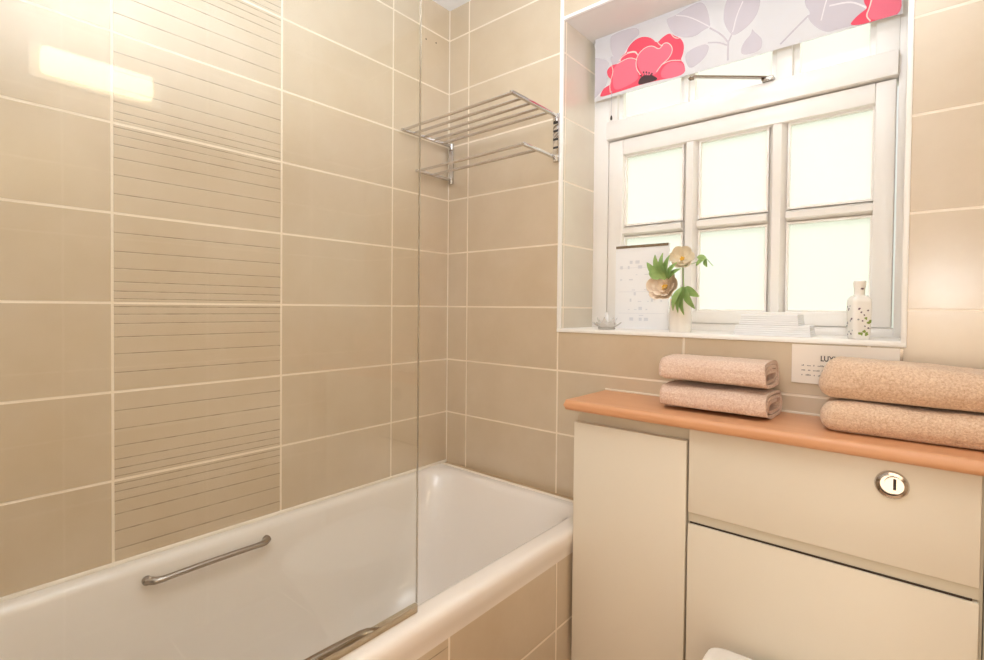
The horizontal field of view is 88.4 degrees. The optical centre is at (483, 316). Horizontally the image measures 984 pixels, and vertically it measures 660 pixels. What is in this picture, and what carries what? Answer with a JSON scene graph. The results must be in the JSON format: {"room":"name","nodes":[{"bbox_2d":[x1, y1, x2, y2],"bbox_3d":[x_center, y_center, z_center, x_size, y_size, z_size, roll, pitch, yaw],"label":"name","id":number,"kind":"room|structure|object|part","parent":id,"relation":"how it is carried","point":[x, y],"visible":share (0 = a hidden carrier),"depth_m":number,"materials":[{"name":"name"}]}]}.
{"room":"bathroom","nodes":[
{"label":"bathroom","id":0,"kind":"room"},
{"bbox_2d":[0,0,449,596],"bbox_3d":[-0.773,-0.026,1.322,0.102,2.295,1.814,1,1,41],"label":"wall","id":1,"kind":"structure","parent":0,"point":[209,208],"depth_m":1.30,"materials":[{"name":"tile"}]},
{"bbox_2d":[433,0,470,10],"bbox_3d":[0.102,-1.197,0.812,2.050,0.082,2.204,1,1,41],"label":"ceiling","id":2,"kind":"structure","parent":0,"point":[450,5],"depth_m":1.90,"materials":[{"name":"white paint"}]},
{"bbox_2d":[561,21,594,327],"bbox_3d":[0.348,-0.459,1.745,0.004,0.995,0.297,1,1,41],"label":"wall","id":3,"kind":"structure","parent":0,"point":[579,56],"depth_m":1.71,"materials":[{"name":"tile"}]},
{"bbox_2d":[566,0,699,44],"bbox_3d":[0.677,-0.948,1.456,0.857,0.006,0.297,1,1,41],"label":"ceiling reveal","id":4,"kind":"structure","parent":0,"point":[614,16],"depth_m":1.60,"materials":[{"name":"beige paint"}]},
{"bbox_2d":[447,0,983,497],"bbox_3d":[0.658,-0.015,1.488,2.050,2.295,0.308,1,1,41],"label":"wall","id":5,"kind":"structure","parent":0,"point":[511,375],"depth_m":1.67,"materials":[{"name":"tile"}]},
{"bbox_2d":[446,13,449,459],"bbox_3d":[-0.138,-0.301,1.968,0.003,1.755,0.002,1,1,41],"label":"trim","id":6,"kind":"structure","parent":5,"relation":"attached to","point":[449,13],"depth_m":1.97,"materials":[{"name":"beige plastic"}]},
{"bbox_2d":[401,90,559,184],"bbox_3d":[-0.021,-0.581,1.702,0.498,0.155,0.256,1,1,41],"label":"towel rack","id":7,"kind":"object","parent":5,"relation":"attached to","point":[556,116],"visible":1,"depth_m":1.64,"materials":[{"name":"silver metal"}]},
{"bbox_3d":[-0.098,-0.647,1.609,0.480,0.010,0.010,1,1,41],"label":"rail","id":8,"kind":"part","parent":7,"relation":"part of","materials":[{"name":"silver metal"}]},
{"bbox_3d":[-0.067,-0.647,1.645,0.480,0.010,0.010,1,1,41],"label":"rail","id":9,"kind":"part","parent":7,"relation":"part of","materials":[{"name":"silver metal"}]},
{"bbox_3d":[-0.058,-0.519,1.665,0.472,0.010,0.010,1,1,41],"label":"rail","id":10,"kind":"part","parent":7,"relation":"part of","materials":[{"name":"silver metal"}]},
{"bbox_3d":[-0.036,-0.648,1.681,0.480,0.010,0.010,1,1,41],"label":"rail","id":11,"kind":"part","parent":7,"relation":"part of","materials":[{"name":"silver metal"}]},
{"bbox_3d":[-0.012,-0.519,1.718,0.472,0.010,0.010,1,1,41],"label":"rail","id":12,"kind":"part","parent":7,"relation":"part of","materials":[{"name":"silver metal"}]},
{"bbox_3d":[-0.005,-0.648,1.716,0.480,0.010,0.010,1,1,41],"label":"rail","id":13,"kind":"part","parent":7,"relation":"part of","materials":[{"name":"silver metal"}]},
{"bbox_3d":[0.026,-0.648,1.752,0.480,0.010,0.010,1,1,41],"label":"rail","id":14,"kind":"part","parent":7,"relation":"part of","materials":[{"name":"silver metal"}]},
{"bbox_2d":[445,462,572,499],"bbox_3d":[0.103,0.620,1.749,0.689,0.090,0.032,1,1,41],"label":"trim","id":15,"kind":"structure","parent":5,"relation":"attached to","point":[498,477],"depth_m":1.76,"materials":[{"name":"beige"}]},
{"bbox_2d":[557,0,564,328],"bbox_3d":[0.250,-0.561,1.633,0.012,1.217,0.010,1,1,41],"label":"trim","id":16,"kind":"structure","parent":5,"relation":"attached to","point":[562,22],"depth_m":1.63,"materials":[{"name":"white plastic"}]},
{"bbox_2d":[563,0,612,20],"bbox_3d":[0.581,-0.947,1.345,0.857,0.010,0.009,1,1,41],"label":"trim","id":17,"kind":"structure","parent":5,"relation":"attached to","point":[602,2],"depth_m":1.57,"materials":[{"name":"white plastic"}]},
{"bbox_2d":[605,388,819,416],"bbox_3d":[0.808,0.231,1.154,1.162,0.005,0.004,1,1,41],"label":"trim","id":18,"kind":"structure","parent":5,"relation":"attached to","point":[787,411],"depth_m":1.43,"materials":[{"name":"beige plastic"}]},
{"bbox_2d":[557,329,906,347],"bbox_3d":[0.571,0.053,1.363,0.873,0.011,0.013,1,1,41],"label":"trim","id":19,"kind":"structure","parent":5,"relation":"attached to","point":[682,335],"depth_m":1.27,"materials":[{"name":"white plastic"}]},
{"bbox_2d":[560,0,908,341],"bbox_3d":[0.666,-0.449,1.458,0.857,0.999,0.278,1,1,41],"label":"window","id":20,"kind":"structure","parent":5,"relation":"in","point":[786,98],"depth_m":1.42,"materials":[{"name":"white paint"}]},
{"bbox_2d":[591,312,620,329],"bbox_3d":[0.386,0.014,1.580,0.092,0.053,0.093,1,1,41],"label":"glass dish","id":21,"kind":"object","parent":20,"relation":"on","point":[604,325],"visible":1,"depth_m":1.56,"materials":[{"name":"clear glass"}]},
{"bbox_2d":[598,322,614,329],"bbox_3d":[0.384,0.029,1.581,0.054,0.022,0.054,1,1,41],"label":"cup","id":22,"kind":"object","parent":21,"relation":"on","point":[601,325],"depth_m":1.56,"materials":[{"name":"clear glass"}]},
{"bbox_2d":[605,312,608,321],"bbox_3d":[0.385,0.011,1.581,0.011,0.047,0.011,1,1,41],"label":"candle","id":23,"kind":"object","parent":21,"relation":"on","point":[606,314],"depth_m":1.58,"materials":[{"name":"white wax"}]},
{"bbox_2d":[615,243,669,329],"bbox_3d":[0.507,-0.095,1.627,0.178,0.271,0.007,1,1,41],"label":"notice sheet","id":24,"kind":"object","parent":20,"relation":"on","point":[634,307],"visible":0.79,"depth_m":1.63,"materials":[{"name":"white paper"}]},
{"bbox_2d":[619,260,661,320],"bbox_3d":[0.507,-0.083,1.625,0.156,0.195,0.001,1,1,41],"label":"print","id":25,"kind":"object","parent":24,"relation":"attached to","point":[635,302],"depth_m":1.64,"materials":[{"name":"white paper"}]},
{"bbox_3d":[0.559,-0.791,1.674,0.224,0.256,0.020,1,1,41],"label":"fanlight sash","id":26,"kind":"part","parent":20,"relation":"part of","materials":[{"name":"white paint"}]},
{"bbox_2d":[669,298,691,332],"bbox_3d":[0.557,-0.003,1.431,0.060,0.095,0.060,1,1,41],"label":"flower vase","id":27,"kind":"object","parent":20,"relation":"on","point":[678,322],"visible":0.73,"depth_m":1.41,"materials":[{"name":"white ceramic"}]},
{"bbox_2d":[646,253,680,298],"bbox_3d":[0.510,-0.107,1.425,0.099,0.143,0.057,1,1,41],"label":"rose","id":28,"kind":"object","parent":27,"relation":"in","point":[662,283],"visible":1,"depth_m":1.42,"materials":[{"name":"beige plant"}]},
{"bbox_2d":[671,286,698,314],"bbox_3d":[0.542,-0.043,1.367,0.074,0.078,0.018,1,1,41],"label":"leaf sprig","id":29,"kind":"object","parent":27,"relation":"in","point":[682,293],"visible":1,"depth_m":1.37,"materials":[{"name":"green plant"}]},
{"bbox_2d":[669,246,712,286],"bbox_3d":[0.575,-0.090,1.396,0.114,0.211,0.056,1,1,41],"label":"rose","id":30,"kind":"object","parent":27,"relation":"in","point":[684,255],"visible":0.98,"depth_m":1.41,"materials":[{"name":"beige plant"}]},
{"bbox_3d":[0.658,0.048,1.462,0.857,0.005,0.266,1,1,41],"label":"sill","id":31,"kind":"part","parent":20,"relation":"part of","materials":[{"name":"white paint"}]},
{"bbox_3d":[0.746,-0.786,1.513,0.242,0.256,0.020,1,1,41],"label":"fanlight sash","id":32,"kind":"part","parent":20,"relation":"part of","materials":[{"name":"white paint"}]},
{"bbox_2d":[595,0,902,119],"bbox_3d":[0.699,-0.798,1.483,0.827,0.293,0.036,1,1,41],"label":"roller blind","id":33,"kind":"object","parent":20,"relation":"attached to","point":[702,35],"visible":1,"depth_m":1.49,"materials":[{"name":"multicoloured fabric"}]},
{"bbox_2d":[733,324,815,336],"bbox_3d":[0.751,0.035,1.310,0.175,0.026,0.099,1,1,41],"label":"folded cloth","id":34,"kind":"object","parent":20,"relation":"on","point":[740,329],"visible":0.98,"depth_m":1.27,"materials":[{"name":"white fabric"}]},
{"bbox_2d":[739,314,804,325],"bbox_3d":[0.749,0.008,1.315,0.137,0.026,0.085,1,1,41],"label":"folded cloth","id":35,"kind":"object","parent":34,"relation":"on","point":[754,319],"visible":1,"depth_m":1.28,"materials":[{"name":"white fabric"}]},
{"bbox_3d":[0.936,-0.782,1.349,0.183,0.256,0.020,1,1,41],"label":"fanlight sash","id":36,"kind":"part","parent":20,"relation":"part of","materials":[{"name":"white paint"}]},
{"bbox_2d":[846,281,871,338],"bbox_3d":[0.865,-0.015,1.165,0.040,0.134,0.039,1,1,11],"label":"ceramic bottle","id":37,"kind":"object","parent":20,"relation":"on","point":[859,306],"visible":0.98,"depth_m":1.15,"materials":[{"name":"white ceramic"}]},
{"bbox_2d":[791,344,902,383],"bbox_3d":[0.816,0.113,1.145,0.205,0.091,0.004,1,1,41],"label":"printed card","id":38,"kind":"object","parent":5,"relation":"attached to","point":[808,361],"visible":0.34,"depth_m":1.17,"materials":[{"name":"white card"},{"name":"grey ink"},{"name":"black ink"}]},
{"bbox_2d":[900,0,914,345],"bbox_3d":[0.902,-0.545,1.070,0.010,1.217,0.010,1,1,41],"label":"trim","id":39,"kind":"structure","parent":5,"relation":"attached to","point":[911,4],"depth_m":1.07,"materials":[{"name":"white plastic"}]},
{"bbox_3d":[0.100,1.168,0.876,2.050,0.062,2.265,1,1,41],"label":"floor","id":40,"kind":"structure","parent":0,"visible":0},
{"bbox_2d":[0,459,572,659],"bbox_3d":[-0.447,0.849,1.120,0.694,0.557,1.705,1,1,41],"label":"bathtub","id":41,"kind":"object","parent":40,"relation":"on","point":[331,577],"visible":0.96,"depth_m":1.33,"materials":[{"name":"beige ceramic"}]},
{"bbox_3d":[-0.779,0.613,1.172,0.011,0.021,0.021,1,1,41],"label":"handle mount","id":42,"kind":"part","parent":41,"relation":"part of","materials":[{"name":"silver metal"}]},
{"bbox_3d":[-0.679,0.612,1.273,0.035,0.017,0.300,1,1,41],"label":"grab handle","id":43,"kind":"part","parent":41,"relation":"part of","materials":[{"name":"silver metal"}]},
{"bbox_3d":[-0.310,0.612,0.874,0.035,0.021,0.314,1,1,41],"label":"grab handle","id":44,"kind":"part","parent":41,"relation":"part of","materials":[{"name":"silver metal"}]},
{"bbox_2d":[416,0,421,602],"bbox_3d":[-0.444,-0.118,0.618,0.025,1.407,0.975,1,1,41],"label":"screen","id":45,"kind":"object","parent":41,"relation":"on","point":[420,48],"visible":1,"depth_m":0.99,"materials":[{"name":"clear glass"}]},
{"bbox_3d":[-0.198,0.881,0.904,0.018,0.507,1.705,1,1,41],"label":"bath panel","id":46,"kind":"part","parent":41,"relation":"part of","materials":[{"name":"tile"}]},
{"bbox_2d":[571,412,689,659],"bbox_3d":[0.422,0.693,1.359,0.302,0.878,0.204,1,1,41],"label":"storage cabinet","id":47,"kind":"object","parent":40,"relation":"on","point":[631,514],"visible":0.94,"depth_m":1.27,"materials":[{"name":"beige"}]},
{"bbox_2d":[563,390,983,475],"bbox_3d":[0.733,0.248,1.066,1.166,0.027,0.235,1,1,41],"label":"countertop","id":48,"kind":"structure","parent":47,"relation":"on","point":[799,430],"depth_m":1.06,"materials":[{"name":"brown wood"}]},
{"bbox_2d":[659,380,781,417],"bbox_3d":[0.573,0.198,1.233,0.247,0.063,0.152,1,1,41],"label":"hand towel","id":49,"kind":"object","parent":48,"relation":"on","point":[750,401],"visible":1,"depth_m":1.18,"materials":[{"name":"beige fabric"}]},
{"bbox_2d":[659,354,778,388],"bbox_3d":[0.572,0.131,1.239,0.245,0.064,0.152,1,1,41],"label":"hand towel","id":50,"kind":"object","parent":49,"relation":"on","point":[756,373],"visible":1,"depth_m":1.18,"materials":[{"name":"beige fabric"}]},
{"bbox_2d":[820,397,983,450],"bbox_3d":[0.910,0.205,0.939,0.471,0.065,0.161,1,1,41],"label":"bath towel","id":51,"kind":"object","parent":48,"relation":"on","point":[947,427],"visible":0.84,"depth_m":0.95,"materials":[{"name":"beige fabric"}]},
{"bbox_2d":[818,356,983,412],"bbox_3d":[0.909,0.130,0.940,0.472,0.083,0.160,1,1,41],"label":"bath towel","id":52,"kind":"object","parent":51,"relation":"on","point":[874,380],"visible":1,"depth_m":0.96,"materials":[{"name":"beige fabric"}]},
{"bbox_2d":[703,648,752,659],"bbox_3d":[0.488,0.931,0.836,0.348,0.422,0.488,1,1,41],"label":"toilet","id":53,"kind":"object","parent":40,"relation":"on","point":[713,653],"visible":1,"depth_m":1.07,"materials":[{"name":"white ceramic"}]},
{"bbox_2d":[685,429,983,659],"bbox_3d":[0.722,0.700,1.095,0.494,0.878,0.212,1,1,41],"label":"base cabinet","id":54,"kind":"object","parent":40,"relation":"on","point":[794,552],"visible":0.96,"depth_m":1.00,"materials":[{"name":"beige"}]},
{"bbox_3d":[0.661,0.718,1.028,0.486,0.466,0.018,1,1,41],"label":"panel","id":55,"kind":"part","parent":54,"relation":"part of","materials":[{"name":"beige laminate"}]},
{"bbox_3d":[0.667,0.470,1.028,0.486,0.022,0.013,1,1,41],"label":"recessed rail","id":56,"kind":"part","parent":54,"relation":"part of","materials":[{"name":"beige"}]},
{"bbox_3d":[0.665,0.361,1.023,0.486,0.196,0.018,1,1,41],"label":"panel","id":57,"kind":"part","parent":54,"relation":"part of","materials":[{"name":"beige laminate"}]},
{"bbox_2d":[981,572,983,659],"bbox_3d":[1.046,0.708,0.820,0.353,0.878,0.204,1,1,41],"label":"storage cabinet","id":58,"kind":"object","parent":40,"relation":"on","point":[982,647],"visible":0.02,"depth_m":0.88,"materials":[{"name":"beige"}]}
]}

